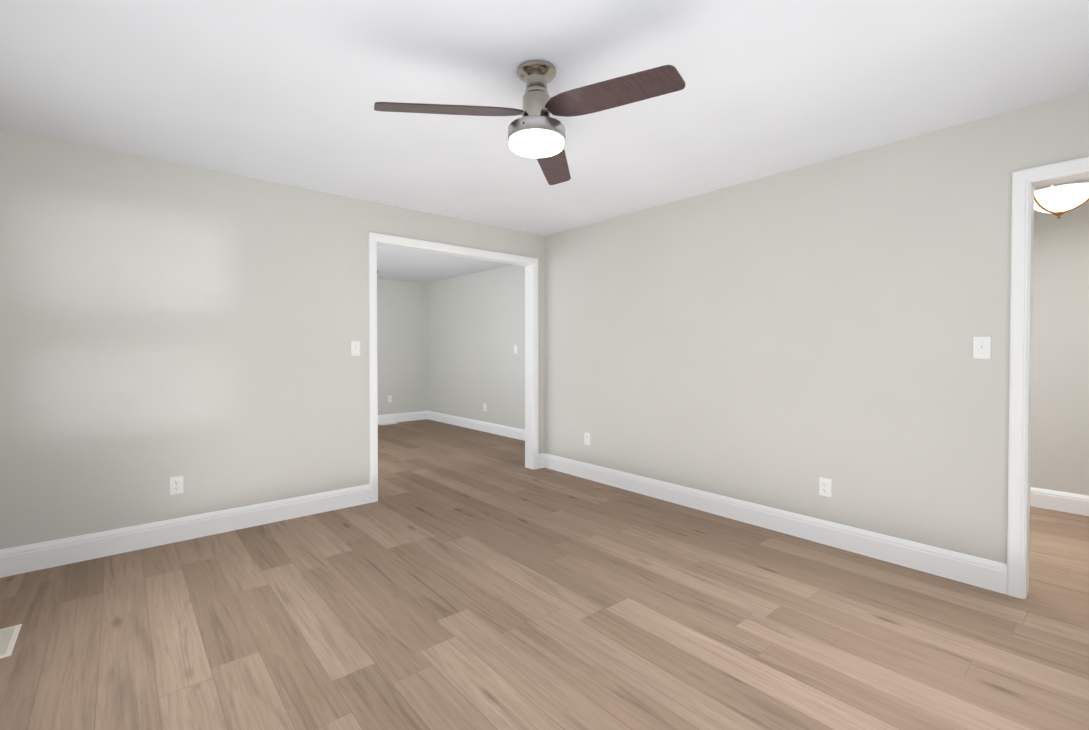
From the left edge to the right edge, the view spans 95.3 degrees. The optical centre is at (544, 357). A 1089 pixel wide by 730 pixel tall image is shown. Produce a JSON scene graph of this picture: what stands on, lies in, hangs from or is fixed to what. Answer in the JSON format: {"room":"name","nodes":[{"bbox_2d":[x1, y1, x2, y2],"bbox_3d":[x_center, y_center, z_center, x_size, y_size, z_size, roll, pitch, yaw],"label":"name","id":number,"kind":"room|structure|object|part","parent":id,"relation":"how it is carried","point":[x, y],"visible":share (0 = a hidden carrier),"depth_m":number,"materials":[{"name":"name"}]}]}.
{"room":"empty living room","nodes":[
{"label":"empty living room","id":0,"kind":"room"},
{"bbox_2d":[0,128,544,549],"bbox_3d":[-0.819,-0.047,4.612,6.450,2.440,0.120,-1,1,-41],"label":"wall","id":1,"kind":"structure","parent":0,"point":[162,322],"depth_m":3.19,"materials":[{"name":"paint"}]},
{"bbox_2d":[170,475,183,494],"bbox_3d":[-2.376,0.827,3.203,0.072,0.117,0.008,-1,1,-41],"label":"outlet","id":2,"kind":"object","parent":1,"relation":"attached to","point":[176,484],"visible":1,"depth_m":3.20,"materials":[{"name":"white plastic"}]},
{"bbox_2d":[0,484,369,577],"bbox_3d":[-2.274,1.116,3.290,2.258,0.150,0.014,-1,1,-41],"label":"baseboard","id":3,"kind":"structure","parent":1,"relation":"attached to","point":[38,556],"depth_m":3.17,"materials":[{"name":"white wood"}]},
{"bbox_2d":[351,341,359,355],"bbox_3d":[-1.497,-0.070,3.938,0.072,0.117,0.020,-1,1,-41],"label":"light switch","id":4,"kind":"object","parent":1,"relation":"attached to","point":[355,348],"visible":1,"depth_m":3.94,"materials":[{"name":"white plastic"}]},
{"bbox_2d":[368,232,537,502],"bbox_3d":[-0.781,0.077,4.637,1.780,2.191,0.143,-1,1,-41],"label":"door frame","id":5,"kind":"structure","parent":1,"relation":"attached to","point":[373,238],"depth_m":4.62,"materials":[{"name":"white wood"}]},
{"bbox_2d":[538,453,544,468],"bbox_3d":[-0.030,1.089,5.216,0.097,0.150,0.014,-1,1,-41],"label":"baseboard","id":6,"kind":"structure","parent":1,"relation":"attached to","point":[541,460],"depth_m":5.21,"materials":[{"name":"white wood"}]},
{"bbox_2d":[377,278,427,414],"bbox_3d":[-4.005,-0.085,7.349,5.180,2.440,0.120,-1,1,-41],"label":"wall","id":7,"kind":"structure","parent":0,"point":[402,343],"depth_m":8.59,"materials":[{"name":"paint"}]},
{"bbox_2d":[378,411,427,423],"bbox_3d":[-3.962,1.061,7.313,4.940,0.150,0.014,-1,1,-41],"label":"baseboard","id":8,"kind":"structure","parent":7,"relation":"attached to","point":[400,417],"depth_m":8.59,"materials":[{"name":"white wood"}]},
{"bbox_2d":[428,265,524,429],"bbox_3d":[-0.734,-0.086,7.422,0.120,2.440,4.032,-1,1,-41],"label":"wall","id":9,"kind":"structure","parent":0,"point":[476,327],"depth_m":7.64,"materials":[{"name":"paint"}]},
{"bbox_2d":[428,411,524,440],"bbox_3d":[-0.785,1.060,7.394,0.014,0.150,4.032,-1,1,-41],"label":"baseboard","id":10,"kind":"structure","parent":9,"relation":"attached to","point":[506,431],"depth_m":7.63,"materials":[{"name":"white wood"}]},
{"bbox_2d":[0,419,1088,729],"bbox_3d":[-0.563,1.206,4.332,6.450,0.060,9.210,-1,1,-41],"label":"floor","id":11,"kind":"structure","parent":0,"point":[454,577],"depth_m":2.24,"materials":[{"name":"brown wood"}]},
{"bbox_2d":[0,624,21,658],"bbox_3d":[-2.320,1.204,2.064,0.170,0.006,0.300,-1,1,-41],"label":"floor vent","id":12,"kind":"object","parent":11,"relation":"in","point":[8,637],"visible":1,"depth_m":2.11,"materials":[{"name":"beige metal"}]},
{"bbox_2d":[0,0,1088,282],"bbox_3d":[-0.563,-1.293,4.297,6.450,0.060,9.210,-1,1,-41],"label":"ceiling","id":13,"kind":"structure","parent":0,"point":[288,92],"depth_m":2.25,"materials":[{"name":"paint"}]},
{"bbox_2d":[374,60,685,184],"bbox_3d":[0.002,-1.065,2.028,1.176,0.335,1.112,-1,1,-41],"label":"ceiling fan","id":14,"kind":"object","parent":13,"relation":"hanging from","point":[536,130],"visible":1,"depth_m":2.03,"materials":[{"name":"brown wood"}]},
{"bbox_3d":[-0.376,-1.003,2.028,0.601,0.093,0.302,-1,1,-41],"label":"blade","id":15,"kind":"part","parent":14,"relation":"part of","materials":[{"name":"brown wood"}]},
{"bbox_3d":[-0.035,-0.961,2.138,0.248,0.061,0.250,-1,1,-41],"label":"motor","id":16,"kind":"part","parent":14,"relation":"part of","materials":[{"name":"silver metal"}]},
{"bbox_3d":[0.030,-1.010,2.495,0.527,0.093,0.442,-1,1,-41],"label":"blade","id":17,"kind":"part","parent":14,"relation":"part of","materials":[{"name":"brown wood"}]},
{"bbox_3d":[0.237,-1.002,1.910,0.200,0.093,0.624,-1,1,-41],"label":"blade","id":18,"kind":"part","parent":14,"relation":"part of","materials":[{"name":"brown wood"}]},
{"bbox_2d":[1034,183,1088,218],"bbox_3d":[3.241,-1.060,3.117,0.329,0.375,0.337,-1,1,-41],"label":"hall ceiling light","id":19,"kind":"object","parent":13,"relation":"hanging from","point":[1059,201],"visible":0.77,"depth_m":3.04,"materials":[{"name":"beige glass"}]},
{"bbox_2d":[545,90,1088,563],"bbox_3d":[1.655,-0.031,3.404,0.120,2.440,4.938,-1,1,-41],"label":"wall","id":20,"kind":"structure","parent":0,"point":[785,340],"depth_m":3.17,"materials":[{"name":"paint"}]},
{"bbox_2d":[584,432,589,444],"bbox_3d":[0.409,0.785,4.769,0.008,0.117,0.072,-1,1,-41],"label":"outlet","id":21,"kind":"object","parent":20,"relation":"attached to","point":[586,438],"visible":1,"depth_m":4.76,"materials":[{"name":"white plastic"}]},
{"bbox_2d":[545,453,1006,594],"bbox_3d":[1.170,1.108,3.881,0.014,0.150,3.605,-1,1,-41],"label":"baseboard","id":22,"kind":"structure","parent":20,"relation":"attached to","point":[973,570],"depth_m":3.20,"materials":[{"name":"white wood"}]},
{"bbox_2d":[819,477,830,496],"bbox_3d":[1.789,0.829,3.162,0.008,0.117,0.072,-1,1,-41],"label":"outlet","id":23,"kind":"object","parent":20,"relation":"attached to","point":[824,486],"visible":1,"depth_m":3.16,"materials":[{"name":"white plastic"}]},
{"bbox_2d":[973,336,990,358],"bbox_3d":[2.272,-0.050,2.578,0.020,0.117,0.072,-1,1,-41],"label":"light switch","id":24,"kind":"object","parent":20,"relation":"attached to","point":[981,347],"visible":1,"depth_m":2.58,"materials":[{"name":"white plastic"}]},
{"bbox_2d":[1007,156,1088,598],"bbox_3d":[2.715,0.141,2.161,0.143,2.131,0.997,-1,1,-41],"label":"door frame","id":25,"kind":"structure","parent":20,"relation":"attached to","point":[1022,179],"depth_m":2.47,"materials":[{"name":"white wood"}]},
{"bbox_2d":[1030,201,1088,495],"bbox_3d":[3.191,-0.050,4.801,0.120,2.440,4.818,-1,1,-41],"label":"wall","id":26,"kind":"structure","parent":0,"point":[1060,404],"depth_m":3.81,"materials":[{"name":"paint"}]},
{"bbox_2d":[1030,487,1088,515],"bbox_3d":[3.140,1.095,4.773,0.014,0.150,4.818,-1,1,-41],"label":"baseboard","id":27,"kind":"structure","parent":26,"relation":"attached to","point":[1073,503],"depth_m":3.81,"materials":[{"name":"white wood"}]}
]}

